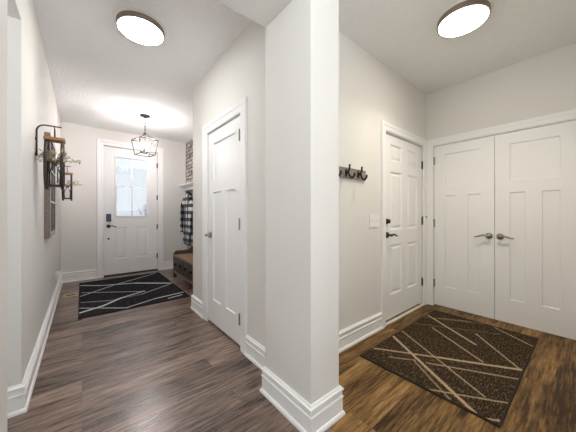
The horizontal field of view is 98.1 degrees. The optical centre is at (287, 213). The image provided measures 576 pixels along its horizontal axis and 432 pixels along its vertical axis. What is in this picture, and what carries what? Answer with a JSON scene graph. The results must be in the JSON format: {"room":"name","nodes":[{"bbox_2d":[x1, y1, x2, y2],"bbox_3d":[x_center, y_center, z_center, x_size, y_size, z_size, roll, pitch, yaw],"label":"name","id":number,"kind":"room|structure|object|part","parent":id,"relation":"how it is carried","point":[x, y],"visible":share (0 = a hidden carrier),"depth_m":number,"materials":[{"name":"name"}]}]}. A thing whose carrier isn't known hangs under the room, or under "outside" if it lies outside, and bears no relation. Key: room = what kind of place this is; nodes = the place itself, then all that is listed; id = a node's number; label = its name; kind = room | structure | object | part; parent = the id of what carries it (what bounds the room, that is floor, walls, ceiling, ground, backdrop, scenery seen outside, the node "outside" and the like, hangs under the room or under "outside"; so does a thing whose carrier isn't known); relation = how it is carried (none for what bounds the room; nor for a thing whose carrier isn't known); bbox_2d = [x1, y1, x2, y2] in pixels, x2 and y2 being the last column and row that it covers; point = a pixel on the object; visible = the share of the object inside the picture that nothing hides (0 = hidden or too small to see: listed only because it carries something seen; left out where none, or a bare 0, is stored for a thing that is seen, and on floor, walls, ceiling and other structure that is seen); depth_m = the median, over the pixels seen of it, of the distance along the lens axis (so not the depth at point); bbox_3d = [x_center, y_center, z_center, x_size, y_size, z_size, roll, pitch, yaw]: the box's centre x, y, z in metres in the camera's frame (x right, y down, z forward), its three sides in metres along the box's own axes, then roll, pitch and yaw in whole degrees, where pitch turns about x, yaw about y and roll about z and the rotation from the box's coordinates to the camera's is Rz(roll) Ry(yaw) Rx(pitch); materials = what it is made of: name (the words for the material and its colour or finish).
{"room":"entrance hallway","nodes":[
{"label":"entrance hallway","id":0,"kind":"room"},
{"bbox_2d":[0,0,6,431],"bbox_3d":[-1.009,-0.190,0.658,0.300,2.720,0.427,0,0,-39],"label":"wall","id":1,"kind":"structure","parent":0,"point":[3,3],"depth_m":0.87,"materials":[{"name":"white paint"}]},
{"bbox_2d":[7,0,60,387],"bbox_3d":[-2.365,-0.190,2.342,0.120,2.720,4.750,0,0,-39],"label":"wall","id":2,"kind":"structure","parent":0,"point":[33,259],"depth_m":1.58,"materials":[{"name":"white paint"}]},
{"bbox_2d":[44,132,55,237],"bbox_3d":[-2.477,-0.270,2.606,0.042,1.000,0.620,0,0,-39],"label":"wall decor","id":3,"kind":"object","parent":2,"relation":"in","point":[49,195],"depth_m":2.40,"materials":[{"name":"brown wood"}]},
{"bbox_2d":[7,269,96,418],"bbox_3d":[-3.017,1.087,2.568,1.342,0.166,3.774,0,0,-32],"label":"baseboard","id":4,"kind":"structure","parent":2,"relation":"attached to","point":[18,396],"depth_m":1.84,"materials":[{"name":"white paint"}]},
{"bbox_2d":[55,270,59,278],"bbox_3d":[-3.066,0.815,3.326,0.050,0.116,0.072,0,0,-39],"label":"wall outlet","id":5,"kind":"object","parent":2,"relation":"attached to","point":[57,273],"visible":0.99,"depth_m":3.31,"materials":[{"name":"white plastic"}]},
{"bbox_2d":[35,124,80,189],"bbox_3d":[-1.827,-0.440,1.995,0.270,0.508,0.372,0,0,-39],"label":"wall lantern","id":6,"kind":"object","parent":2,"relation":"attached to","point":[45,155],"visible":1,"depth_m":1.94,"materials":[{"name":"brown metal"}]},
{"bbox_2d":[48,165,59,184],"bbox_3d":[-1.847,-0.317,1.980,0.076,0.180,0.076,0,0,-39],"label":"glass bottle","id":7,"kind":"object","parent":6,"relation":"on","point":[52,165],"depth_m":1.98,"materials":[{"name":"clear glass"}]},
{"bbox_2d":[57,166,83,200],"bbox_3d":[-3.224,-0.440,3.650,0.294,0.508,0.318,0,0,-7],"label":"wall lantern","id":8,"kind":"object","parent":2,"relation":"attached to","point":[71,183],"visible":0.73,"depth_m":3.62,"materials":[{"name":"brown metal"}]},
{"bbox_2d":[61,122,186,272],"bbox_3d":[-3.084,-0.190,4.917,2.286,2.720,0.140,0,0,-39],"label":"wall","id":9,"kind":"structure","parent":0,"point":[78,215],"depth_m":4.47,"materials":[{"name":"white paint"}]},
{"bbox_2d":[97,138,162,277],"bbox_3d":[-3.024,-0.092,4.861,1.104,2.524,0.024,0,0,-39],"label":"trim","id":10,"kind":"structure","parent":9,"relation":"attached to","point":[100,142],"depth_m":4.57,"materials":[{"name":"white paint"}]},
{"bbox_2d":[104,146,157,274],"bbox_3d":[-3.038,-0.051,4.888,0.907,2.387,0.114,0,0,-39],"label":"door","id":11,"kind":"structure","parent":9,"relation":"in","point":[130,241],"depth_m":4.86,"materials":[{"name":"white paint"}]},
{"bbox_3d":[-3.052,-0.511,4.895,0.565,1.163,0.036,0,0,-39],"label":"glass frame","id":12,"kind":"part","parent":11,"relation":"part of","materials":[{"name":"clear glass"}]},
{"bbox_2d":[104,269,157,276],"bbox_3d":[-3.073,1.159,4.920,0.907,0.022,0.150,0,0,-39],"label":"threshold","id":13,"kind":"object","parent":9,"relation":"attached to","point":[151,269],"depth_m":4.86,"materials":[{"name":"black"}]},
{"bbox_2d":[163,261,172,269],"bbox_3d":[-2.429,1.087,5.350,0.444,0.166,0.026,0,0,-39],"label":"baseboard","id":14,"kind":"structure","parent":9,"relation":"attached to","point":[166,264],"depth_m":5.26,"materials":[{"name":"white paint"}]},
{"bbox_2d":[186,139,192,182],"bbox_3d":[-1.434,-1.078,4.532,0.027,0.943,2.550,0,0,-39],"label":"brick wall","id":15,"kind":"structure","parent":0,"point":[189,145],"depth_m":5.31,"materials":[{"name":"white brick"}]},
{"bbox_2d":[193,21,264,346],"bbox_3d":[-0.569,-0.190,2.434,0.100,2.720,1.783,0,0,-39],"label":"wall","id":16,"kind":"structure","parent":0,"point":[239,73],"depth_m":2.07,"materials":[{"name":"white paint"}]},
{"bbox_2d":[205,115,239,344],"bbox_3d":[-0.645,0.146,2.430,0.104,2.012,0.741,0,0,-39],"label":"door","id":17,"kind":"structure","parent":16,"relation":"in","point":[223,234],"depth_m":2.40,"materials":[{"name":"white paint"}]},
{"bbox_2d":[202,96,246,353],"bbox_3d":[-0.647,0.101,2.431,0.024,2.139,0.946,0,0,-39],"label":"trim","id":18,"kind":"structure","parent":16,"relation":"attached to","point":[240,107],"depth_m":2.13,"materials":[{"name":"white paint"}]},
{"bbox_2d":[217,0,291,26],"bbox_3d":[-0.454,-1.384,1.115,1.138,0.332,0.427,0,0,-39],"label":"ceiling beam","id":19,"kind":"structure","parent":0,"point":[262,12],"depth_m":1.49,"materials":[{"name":"white paint"}]},
{"bbox_2d":[7,269,575,431],"bbox_3d":[-0.243,1.200,1.631,6.900,0.060,8.826,0,0,-39],"label":"floor","id":20,"kind":"structure","parent":0,"point":[158,367],"depth_m":1.71,"materials":[{"name":"brown wood"}]},
{"bbox_2d":[63,292,77,297],"bbox_3d":[-3.111,1.167,3.577,0.160,0.006,0.220,0,0,-39],"label":"floor vent","id":21,"kind":"object","parent":20,"relation":"in","point":[74,294],"visible":1,"depth_m":3.56,"materials":[{"name":"beige metal"}]},
{"bbox_2d":[78,272,189,318],"bbox_3d":[-2.431,1.164,3.847,1.210,0.012,1.830,0,0,-39],"label":"area rug","id":22,"kind":"object","parent":20,"relation":"on","point":[100,297],"visible":1,"depth_m":3.62,"materials":[{"name":"black carpet"}]},
{"bbox_2d":[173,246,192,284],"bbox_3d":[-1.423,0.883,4.092,0.474,0.574,1.667,0,0,-39],"label":"storage bench","id":23,"kind":"object","parent":20,"relation":"on","point":[182,259],"visible":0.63,"depth_m":4.28,"materials":[{"name":"brown wood"}]},
{"bbox_3d":[-1.998,0.918,4.485,0.018,0.253,0.256,0,0,-39],"label":"drawer","id":24,"kind":"part","parent":23,"relation":"part of","materials":[{"name":"brown wood"}]},
{"bbox_3d":[-1.828,0.918,4.279,0.018,0.253,0.256,0,0,-39],"label":"drawer","id":25,"kind":"part","parent":23,"relation":"part of","materials":[{"name":"brown wood"}]},
{"bbox_3d":[-1.413,0.770,4.100,0.442,0.028,1.607,0,0,-39],"label":"seat","id":26,"kind":"part","parent":23,"relation":"part of","materials":[{"name":"brown wood"}]},
{"bbox_3d":[-1.573,1.070,3.969,0.022,0.030,1.607,0,0,-39],"label":"rail","id":27,"kind":"part","parent":23,"relation":"part of","materials":[{"name":"brown wood"}]},
{"bbox_3d":[-1.658,0.918,4.072,0.018,0.253,0.256,0,0,-39],"label":"drawer","id":28,"kind":"part","parent":23,"relation":"part of","materials":[{"name":"brown wood"}]},
{"bbox_3d":[-1.487,0.918,3.865,0.018,0.253,0.256,0,0,-39],"label":"drawer","id":29,"kind":"part","parent":23,"relation":"part of","materials":[{"name":"brown wood"}]},
{"bbox_2d":[360,310,537,427],"bbox_3d":[1.458,1.164,2.187,1.518,0.012,0.890,0,0,-39],"label":"area rug","id":30,"kind":"object","parent":20,"relation":"on","point":[478,368],"visible":1,"depth_m":1.97,"materials":[{"name":"brown carpet"}]},
{"bbox_2d":[265,0,338,403],"bbox_3d":[0.073,-0.190,1.550,0.229,2.720,0.427,0,0,-39],"label":"wall pillar","id":31,"kind":"structure","parent":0,"point":[302,41],"depth_m":1.42,"materials":[{"name":"white paint"}]},
{"bbox_2d":[33,0,575,142],"bbox_3d":[-0.236,-1.600,1.623,6.900,0.100,8.806,0,0,-39],"label":"ceiling","id":32,"kind":"structure","parent":0,"point":[102,78],"depth_m":2.31,"materials":[{"name":"white paint"}]},
{"bbox_2d":[113,7,165,45],"bbox_3d":[-1.215,-1.519,2.069,0.376,0.063,0.376,0,0,-39],"label":"ceiling light","id":33,"kind":"object","parent":32,"relation":"attached to","point":[137,25],"visible":1,"depth_m":2.00,"materials":[{"name":"white plastic"}]},
{"bbox_2d":[117,17,162,44],"bbox_3d":[-1.215,-1.497,2.069,0.324,0.020,0.324,0,0,-39],"label":"diffuser","id":34,"kind":"object","parent":33,"relation":"attached to","point":[141,30],"depth_m":2.03,"materials":[{"name":"white plastic"}]},
{"bbox_2d":[131,114,158,156],"bbox_3d":[-2.263,-1.237,3.957,0.292,0.627,0.292,0,0,37],"label":"lantern pendant","id":35,"kind":"object","parent":32,"relation":"hanging from","point":[141,115],"visible":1,"depth_m":3.94,"materials":[{"name":"black metal"}]},
{"bbox_2d":[435,0,493,37],"bbox_3d":[1.371,-1.519,1.964,0.376,0.063,0.376,0,0,-39],"label":"ceiling light","id":36,"kind":"object","parent":32,"relation":"attached to","point":[462,17],"visible":1,"depth_m":1.91,"materials":[{"name":"white plastic"}]},
{"bbox_2d":[339,32,425,330],"bbox_3d":[0.863,-0.190,2.562,2.336,2.720,0.120,0,0,-39],"label":"wall","id":37,"kind":"structure","parent":0,"point":[370,92],"depth_m":2.36,"materials":[{"name":"white paint"}]},
{"bbox_2d":[244,312,383,431],"bbox_3d":[0.398,1.087,2.095,1.475,0.166,0.908,0,0,-39],"label":"baseboard","id":38,"kind":"structure","parent":37,"relation":"attached to","point":[319,416],"depth_m":1.47,"materials":[{"name":"white paint"}]},
{"bbox_2d":[339,164,367,180],"bbox_3d":[0.486,-0.358,2.098,0.704,0.125,0.116,0,0,-39],"label":"hook rail","id":39,"kind":"object","parent":37,"relation":"attached to","point":[344,172],"visible":0.5,"depth_m":2.20,"materials":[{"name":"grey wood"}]},
{"bbox_2d":[369,214,378,227],"bbox_3d":[0.858,0.074,2.469,0.168,0.130,0.018,0,0,-39],"label":"light switch","id":40,"kind":"object","parent":37,"relation":"attached to","point":[373,218],"visible":1,"depth_m":2.46,"materials":[{"name":"white plastic"}]},
{"bbox_2d":[380,120,426,326],"bbox_3d":[1.375,0.110,2.891,1.097,2.120,0.024,0,0,-39],"label":"trim","id":41,"kind":"structure","parent":37,"relation":"attached to","point":[385,126],"depth_m":2.58,"materials":[{"name":"white paint"}]},
{"bbox_2d":[386,304,423,325],"bbox_3d":[1.368,1.162,2.900,0.933,0.016,0.026,0,0,-39],"label":"sill","id":42,"kind":"structure","parent":37,"relation":"attached to","point":[420,305],"depth_m":2.86,"materials":[{"name":"beige wood"}]},
{"bbox_2d":[386,134,426,319],"bbox_3d":[1.394,0.145,2.921,0.988,1.977,0.109,0,0,-39],"label":"door","id":43,"kind":"structure","parent":37,"relation":"in","point":[404,163],"depth_m":2.88,"materials":[{"name":"white paint"}]},
{"bbox_2d":[426,43,575,304],"bbox_3d":[2.313,-0.190,2.717,0.100,2.720,1.726,0,0,-39],"label":"wall","id":44,"kind":"structure","parent":0,"point":[544,84],"depth_m":2.64,"materials":[{"name":"white paint"}]},
{"bbox_2d":[433,136,494,318],"bbox_3d":[2.038,0.153,2.953,0.104,1.998,0.619,0,0,-39],"label":"door","id":45,"kind":"structure","parent":44,"relation":"in","point":[464,172],"depth_m":2.93,"materials":[{"name":"white paint"}]},
{"bbox_3d":[2.194,0.247,2.739,0.064,0.066,0.066,0,0,-39],"label":"handle","id":46,"kind":"part","parent":45,"relation":"part of","materials":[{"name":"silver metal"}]},
{"bbox_2d":[427,109,575,304],"bbox_3d":[2.237,0.113,2.712,0.024,2.114,1.389,0,0,-39],"label":"trim","id":47,"kind":"structure","parent":44,"relation":"attached to","point":[571,114],"depth_m":3.13,"materials":[{"name":"white paint"}]},
{"bbox_2d":[495,121,575,339],"bbox_3d":[2.435,0.153,2.470,0.104,1.998,0.619,0,0,-39],"label":"door","id":48,"kind":"structure","parent":44,"relation":"in","point":[535,168],"depth_m":2.47,"materials":[{"name":"white paint"}]},
{"bbox_3d":[2.255,0.247,2.665,0.064,0.066,0.066,0,0,-39],"label":"handle","id":49,"kind":"part","parent":48,"relation":"part of","materials":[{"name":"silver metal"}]},
{"bbox_3d":[-0.861,-0.190,3.939,0.100,2.720,4.197,0,0,-39],"label":"wall niche","id":50,"kind":"object","parent":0,"visible":0},
{"bbox_2d":[179,182,192,190],"bbox_3d":[-1.502,-0.550,4.475,0.147,0.110,2.546,0,0,-39],"label":"wall shelf","id":51,"kind":"object","parent":50,"relation":"attached to","point":[188,186],"visible":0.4,"depth_m":5.15,"materials":[{"name":"white paint"}]},
{"bbox_2d":[186,190,192,246],"bbox_3d":[-1.460,0.097,4.510,0.092,1.186,2.543,0,0,-39],"label":"coat rack","id":52,"kind":"object","parent":50,"relation":"attached to","point":[190,191],"visible":0.11,"depth_m":5.22,"materials":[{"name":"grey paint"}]},
{"bbox_2d":[180,192,192,245],"bbox_3d":[-2.055,0.095,5.128,0.141,1.083,0.654,0,0,-39],"label":"plaid shirt","id":53,"kind":"object","parent":52,"relation":"hanging from","point":[186,211],"visible":0.95,"depth_m":5.07,"materials":[{"name":"black fabric"}]},
{"bbox_3d":[-0.822,-0.190,3.316,0.631,2.720,0.100,0,0,-39],"label":"wall","id":54,"kind":"structure","parent":0,"visible":0},
{"bbox_2d":[190,295,201,317],"bbox_3d":[-0.791,1.087,3.180,0.757,0.166,0.402,0,0,-39],"label":"baseboard","id":55,"kind":"structure","parent":54,"relation":"attached to","point":[196,304],"depth_m":2.95,"materials":[{"name":"white paint"}]},
{"label":"outside","id":56,"kind":"structure","parent":0,"visible":0},
{"bbox_2d":[117,211,143,214],"bbox_3d":[-32.423,0.507,39.349,120.000,2.522,90.000,0,0,-39],"label":"ground","id":57,"kind":"structure","parent":56,"point":[118,212],"depth_m":63.95,"materials":[{"name":"white"}]},
{"bbox_2d":[138,203,145,214],"bbox_3d":[-15.004,0.317,26.259,1.472,2.912,1.541,0,0,-11],"label":"bare tree","id":58,"kind":"object","parent":57,"relation":"on","point":[144,209],"visible":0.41,"depth_m":26.30,"materials":[{"name":"grey plant"}]},
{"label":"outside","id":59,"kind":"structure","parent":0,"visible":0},
{"bbox_2d":[117,158,145,169],"bbox_3d":[-3.284,-1.370,6.029,5.400,0.420,1.790,0,0,-39],"label":"sky","id":60,"kind":"structure","parent":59,"point":[121,162],"depth_m":6.34,"materials":[{"name":"white"}]}
]}

